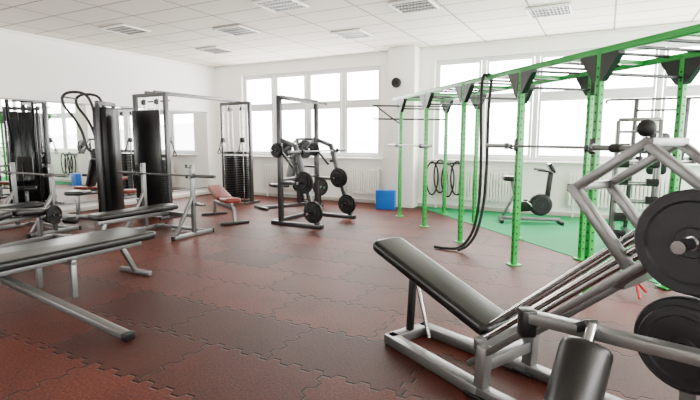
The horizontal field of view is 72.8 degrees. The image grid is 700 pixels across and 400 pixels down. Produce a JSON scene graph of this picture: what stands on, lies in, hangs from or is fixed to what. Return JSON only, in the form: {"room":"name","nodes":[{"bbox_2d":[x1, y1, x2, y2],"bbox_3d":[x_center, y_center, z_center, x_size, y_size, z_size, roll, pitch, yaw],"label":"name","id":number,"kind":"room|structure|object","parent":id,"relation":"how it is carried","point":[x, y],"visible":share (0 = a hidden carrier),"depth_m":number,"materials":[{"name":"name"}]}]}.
{"room":"gym","nodes":[
{"label":"gym","id":0,"kind":"room"},
{"bbox_2d":[0,31,218,209],"bbox_3d":[-7.378,-1.149,7.102,0.300,3.500,14.700,4,8,28],"label":"wall","id":1,"kind":"structure","parent":0,"point":[31,68],"depth_m":10.24,"materials":[{"name":"white paint"}]},
{"bbox_2d":[0,98,97,207],"bbox_3d":[-5.944,-0.911,9.443,0.030,2.078,1.962,4,8,28],"label":"wall mirror","id":2,"kind":"object","parent":1,"relation":"attached to","point":[35,135],"depth_m":9.31,"materials":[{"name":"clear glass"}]},
{"bbox_2d":[0,28,214,68],"bbox_3d":[-7.228,-2.845,6.807,0.040,0.050,14.700,4,8,28],"label":"trim","id":3,"kind":"structure","parent":1,"relation":"attached to","point":[1,29],"depth_m":10.12,"materials":[{"name":"white ceramic"}]},
{"bbox_2d":[6,191,210,219],"bbox_3d":[-7.237,0.557,7.241,0.020,0.080,14.700,4,8,28],"label":"baseboard","id":4,"kind":"structure","parent":1,"relation":"attached to","point":[205,192],"depth_m":11.04,"materials":[{"name":"grey"}]},
{"bbox_2d":[116,106,135,195],"bbox_3d":[-5.138,-1.115,10.933,0.030,2.045,0.412,4,8,28],"label":"wall mirror","id":5,"kind":"object","parent":1,"relation":"attached to","point":[125,113],"depth_m":10.93,"materials":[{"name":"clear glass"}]},
{"bbox_2d":[169,109,208,191],"bbox_3d":[-4.246,-1.308,12.586,0.030,2.078,1.291,4,8,28],"label":"wall mirror","id":6,"kind":"object","parent":1,"relation":"attached to","point":[188,129],"depth_m":12.53,"materials":[{"name":"clear glass"}]},
{"bbox_2d":[0,194,688,399],"bbox_3d":[-0.967,1.117,3.923,14.850,0.200,15.300,4,8,28],"label":"floor","id":7,"kind":"structure","parent":0,"point":[258,309],"depth_m":4.12,"materials":[{"name":"rubber"}]},
{"bbox_2d":[0,205,78,247],"bbox_3d":[-4.709,0.394,6.670,0.692,0.537,1.732,2,7,13],"label":"bench","id":8,"kind":"object","parent":7,"relation":"on","point":[53,214],"visible":0.98,"depth_m":6.95,"materials":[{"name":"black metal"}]},
{"bbox_2d":[0,162,80,237],"bbox_3d":[-5.426,-0.028,7.705,1.834,1.135,1.854,-3,8,-20],"label":"press","id":9,"kind":"object","parent":7,"relation":"on","point":[13,195],"visible":0.84,"depth_m":7.75,"materials":[{"name":"silver metal"}]},
{"bbox_2d":[0,227,155,341],"bbox_3d":[-2.636,0.746,4.055,2.138,0.502,2.465,7,10,44],"label":"bench","id":10,"kind":"object","parent":7,"relation":"on","point":[63,250],"visible":1,"depth_m":4.39,"materials":[{"name":"black leather"}]},
{"bbox_2d":[60,91,124,218],"bbox_3d":[-5.018,-0.831,8.987,1.265,2.385,0.640,0,7,0],"label":"machine","id":11,"kind":"object","parent":7,"relation":"on","point":[102,170],"visible":0.89,"depth_m":8.83,"materials":[{"name":"black metal"}]},
{"bbox_2d":[123,189,176,203],"bbox_3d":[-4.545,-0.129,10.529,0.520,0.607,1.315,4,8,28],"label":"bench","id":12,"kind":"object","parent":7,"relation":"on","point":[126,191],"visible":0.26,"depth_m":10.11,"materials":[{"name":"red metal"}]},
{"bbox_2d":[87,163,215,240],"bbox_3d":[-3.106,-0.001,7.484,1.834,1.135,1.854,-3,8,-20],"label":"press","id":13,"kind":"object","parent":7,"relation":"on","point":[145,211],"visible":0.88,"depth_m":7.38,"materials":[{"name":"silver metal"}]},
{"bbox_2d":[132,90,259,219],"bbox_3d":[-3.262,-1.013,10.270,0.910,2.435,2.900,4,8,28],"label":"machine","id":14,"kind":"object","parent":7,"relation":"on","point":[237,181],"visible":0.94,"depth_m":9.20,"materials":[{"name":"grey metal"}]},
{"bbox_2d":[201,185,248,225],"bbox_3d":[-2.392,0.064,9.005,0.520,0.607,1.315,-4,8,-32],"label":"bench","id":15,"kind":"object","parent":7,"relation":"on","point":[222,196],"visible":1,"depth_m":8.94,"materials":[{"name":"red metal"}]},
{"bbox_2d":[254,138,327,210],"bbox_3d":[-1.365,-0.619,10.677,1.480,1.552,1.200,-5,9,-36],"label":"machine","id":16,"kind":"object","parent":7,"relation":"on","point":[323,185],"visible":0.48,"depth_m":10.69,"materials":[{"name":"grey metal"}]},
{"bbox_2d":[270,95,355,228],"bbox_3d":[-0.636,-0.731,8.715,1.120,2.280,1.900,4,8,28],"label":"rack","id":17,"kind":"object","parent":7,"relation":"on","point":[313,213],"visible":1,"depth_m":8.43,"materials":[{"name":"grey metal"}]},
{"bbox_2d":[376,189,395,209],"bbox_3d":[0.781,-0.011,10.381,0.420,0.420,0.166,2,8,18],"label":"foam box","id":18,"kind":"object","parent":7,"relation":"on","point":[385,199],"visible":1,"depth_m":10.30,"materials":[{"name":"blue plastic"}]},
{"bbox_2d":[373,119,699,399],"bbox_3d":[1.213,0.348,2.678,0.995,1.625,2.824,-4,8,-28],"label":"machine","id":19,"kind":"object","parent":7,"relation":"on","point":[665,237],"visible":0.88,"depth_m":2.29,"materials":[{"name":"grey metal"}]},
{"bbox_2d":[417,206,659,283],"bbox_3d":[3.287,0.811,5.514,8.220,0.008,7.770,4,8,28],"label":"turf","id":20,"kind":"object","parent":7,"relation":"on","point":[550,235],"visible":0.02,"depth_m":8.07,"materials":[{"name":"green carpet"}]},
{"bbox_2d":[498,163,563,225],"bbox_3d":[3.287,-0.132,8.615,1.076,1.086,0.516,2,7,13],"label":"exercise bike","id":21,"kind":"object","parent":20,"relation":"on","point":[540,204],"visible":0.95,"depth_m":8.55,"materials":[{"name":"silver metal"}]},
{"bbox_2d":[372,23,699,295],"bbox_3d":[2.053,-0.453,6.231,1.591,2.336,7.370,-2,7,-15],"label":"rig","id":22,"kind":"object","parent":20,"relation":"on","point":[599,64],"visible":0.88,"depth_m":5.58,"materials":[{"name":"green paint"}]},
{"bbox_2d":[388,143,432,147],"bbox_3d":[1.063,-0.991,8.651,0.090,0.078,2.000,-2,7,-15],"label":"barbell","id":23,"kind":"object","parent":22,"relation":"on","point":[396,144],"visible":1,"depth_m":8.22,"materials":[{"name":"silver metal"}]},
{"bbox_2d":[434,72,492,250],"bbox_3d":[1.489,-0.475,6.317,0.714,2.356,0.155,3,8,20],"label":"rope","id":24,"kind":"object","parent":22,"relation":"hanging from","point":[464,245],"visible":0.98,"depth_m":6.27,"materials":[{"name":"black fabric"}]},
{"bbox_2d":[485,139,631,153],"bbox_3d":[2.055,-0.571,5.000,0.091,0.140,2.250,-2,7,-15],"label":"barbell","id":25,"kind":"object","parent":22,"relation":"on","point":[593,147],"visible":0.95,"depth_m":4.44,"materials":[{"name":"silver metal"}]},
{"bbox_2d":[608,117,662,244],"bbox_3d":[3.810,-0.198,6.354,0.540,1.785,0.698,3,8,25],"label":"rack","id":26,"kind":"object","parent":20,"relation":"on","point":[614,216],"visible":0.52,"depth_m":6.21,"materials":[{"name":"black metal"}]},
{"bbox_2d":[605,97,699,233],"bbox_3d":[4.767,-0.501,7.342,1.635,2.138,1.000,3,8,20],"label":"tower","id":27,"kind":"object","parent":20,"relation":"on","point":[684,159],"visible":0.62,"depth_m":7.38,"materials":[{"name":"grey metal"}]},
{"bbox_2d":[517,307,699,399],"bbox_3d":[1.217,0.880,1.587,1.315,0.855,0.728,4,8,28],"label":"machine","id":28,"kind":"object","parent":7,"relation":"on","point":[581,369],"visible":1,"depth_m":1.63,"materials":[{"name":"silver metal"}]},
{"bbox_2d":[634,262,646,298],"bbox_3d":[2.726,0.759,4.575,0.266,0.310,0.267,4,8,28],"label":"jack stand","id":29,"kind":"object","parent":7,"relation":"on","point":[640,285],"visible":0.3,"depth_m":4.52,"materials":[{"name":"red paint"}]},
{"bbox_2d":[0,0,699,67],"bbox_3d":[-0.967,-2.554,3.459,14.850,0.200,15.300,4,8,28],"label":"ceiling","id":30,"kind":"structure","parent":0,"point":[177,27],"depth_m":8.08,"materials":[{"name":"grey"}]},
{"bbox_2d":[100,23,150,35],"bbox_3d":[-4.062,-3.084,8.611,0.620,0.037,0.580,4,8,28],"label":"ceiling light","id":31,"kind":"object","parent":30,"relation":"attached to","point":[124,29],"depth_m":8.57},
{"bbox_2d":[195,46,234,53],"bbox_3d":[-2.999,-3.333,10.578,0.620,0.037,0.580,4,8,28],"label":"ceiling light","id":32,"kind":"object","parent":30,"relation":"attached to","point":[214,49],"depth_m":10.55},
{"bbox_2d":[213,24,259,35],"bbox_3d":[-2.065,-3.092,8.674,0.620,0.037,0.580,4,8,28],"label":"ceiling light","id":33,"kind":"object","parent":30,"relation":"attached to","point":[234,30],"depth_m":8.64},
{"bbox_2d":[251,0,308,12],"bbox_3d":[-1.022,-2.880,6.994,0.620,0.037,0.580,4,8,28],"label":"ceiling light","id":34,"kind":"object","parent":30,"relation":"attached to","point":[276,6],"depth_m":7.02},
{"bbox_2d":[330,28,373,39],"bbox_3d":[0.041,-3.129,8.961,0.620,0.037,0.580,4,8,28],"label":"ceiling light","id":35,"kind":"object","parent":30,"relation":"attached to","point":[351,33],"depth_m":8.93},
{"bbox_2d":[387,0,439,13],"bbox_3d":[0.949,-2.890,7.071,0.620,0.037,0.580,4,8,28],"label":"ceiling light","id":36,"kind":"object","parent":30,"relation":"attached to","point":[402,6],"depth_m":7.08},
{"bbox_2d":[525,2,572,18],"bbox_3d":[3.082,-2.924,7.343,0.620,0.037,0.580,4,8,28],"label":"ceiling light","id":37,"kind":"object","parent":30,"relation":"attached to","point":[561,8],"depth_m":7.31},
{"bbox_2d":[387,45,420,207],"bbox_3d":[1.197,-1.594,10.623,0.620,3.500,0.340,4,8,28],"label":"pillar","id":38,"kind":"structure","parent":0,"point":[404,62],"depth_m":10.46,"materials":[{"name":"white paint"}]},
{"bbox_2d":[391,77,400,87],"bbox_3d":[1.005,-2.558,10.354,0.220,0.220,0.095,4,8,28],"label":"wall speaker","id":39,"kind":"object","parent":38,"relation":"attached to","point":[396,82],"visible":1,"depth_m":10.31,"materials":[{"name":"black plastic"}]},
{"bbox_2d":[215,25,699,214],"bbox_3d":[2.578,-1.547,10.249,14.850,3.500,0.300,4,8,28],"label":"wall","id":40,"kind":"structure","parent":0,"point":[229,82],"depth_m":10.53,"materials":[{"name":"white paint"}]},
{"bbox_2d":[264,165,308,198],"bbox_3d":[-1.650,-0.488,12.407,1.400,0.841,0.155,4,8,28],"label":"radiator","id":41,"kind":"object","parent":40,"relation":"attached to","point":[270,171],"visible":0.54,"depth_m":12.50,"materials":[{"name":"white metal"}]},
{"bbox_2d":[239,65,381,159],"bbox_3d":[-1.105,-2.156,12.005,4.240,2.171,0.285,4,8,28],"label":"window","id":42,"kind":"structure","parent":40,"relation":"in","point":[343,104],"depth_m":11.87,"materials":[{"name":"white plastic"}]},
{"bbox_2d":[344,167,379,203],"bbox_3d":[0.302,-0.357,11.369,0.930,0.841,0.155,4,8,28],"label":"radiator","id":43,"kind":"object","parent":40,"relation":"attached to","point":[360,180],"visible":0.88,"depth_m":11.28,"materials":[{"name":"white metal"}]},
{"bbox_2d":[254,192,608,218],"bbox_3d":[2.502,0.168,10.323,14.250,0.080,0.020,4,8,28],"label":"baseboard","id":44,"kind":"structure","parent":40,"relation":"attached to","point":[255,193],"depth_m":10.47,"materials":[{"name":"grey"}]},
{"bbox_2d":[427,159,459,197],"bbox_3d":[2.083,-0.480,10.307,0.857,0.827,0.299,4,8,28],"label":"bands","id":45,"kind":"object","parent":40,"relation":"hanging from","point":[440,160],"visible":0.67,"depth_m":10.22,"materials":[{"name":"black rubber"}]},
{"bbox_2d":[214,21,699,69],"bbox_3d":[2.497,-3.234,9.885,14.250,0.050,0.040,4,8,28],"label":"trim","id":46,"kind":"structure","parent":40,"relation":"attached to","point":[697,22],"depth_m":9.58,"materials":[{"name":"white ceramic"}]},
{"bbox_2d":[431,170,513,212],"bbox_3d":[2.624,-0.201,10.133,1.800,0.841,0.155,4,8,28],"label":"radiator","id":47,"kind":"object","parent":40,"relation":"attached to","point":[495,182],"visible":0.6,"depth_m":10.00,"materials":[{"name":"white metal"}]},
{"bbox_2d":[429,39,699,165],"bbox_3d":[5.055,-1.742,8.728,7.380,2.171,0.285,4,8,28],"label":"window","id":48,"kind":"structure","parent":40,"relation":"in","point":[484,62],"depth_m":9.43,"materials":[{"name":"white plastic"}]},
{"bbox_2d":[567,174,681,216],"bbox_3d":[5.048,-0.038,8.844,1.800,0.841,0.155,4,8,28],"label":"radiator","id":49,"kind":"object","parent":40,"relation":"attached to","point":[662,179],"visible":0.44,"depth_m":8.69,"materials":[{"name":"white metal"}]}
]}

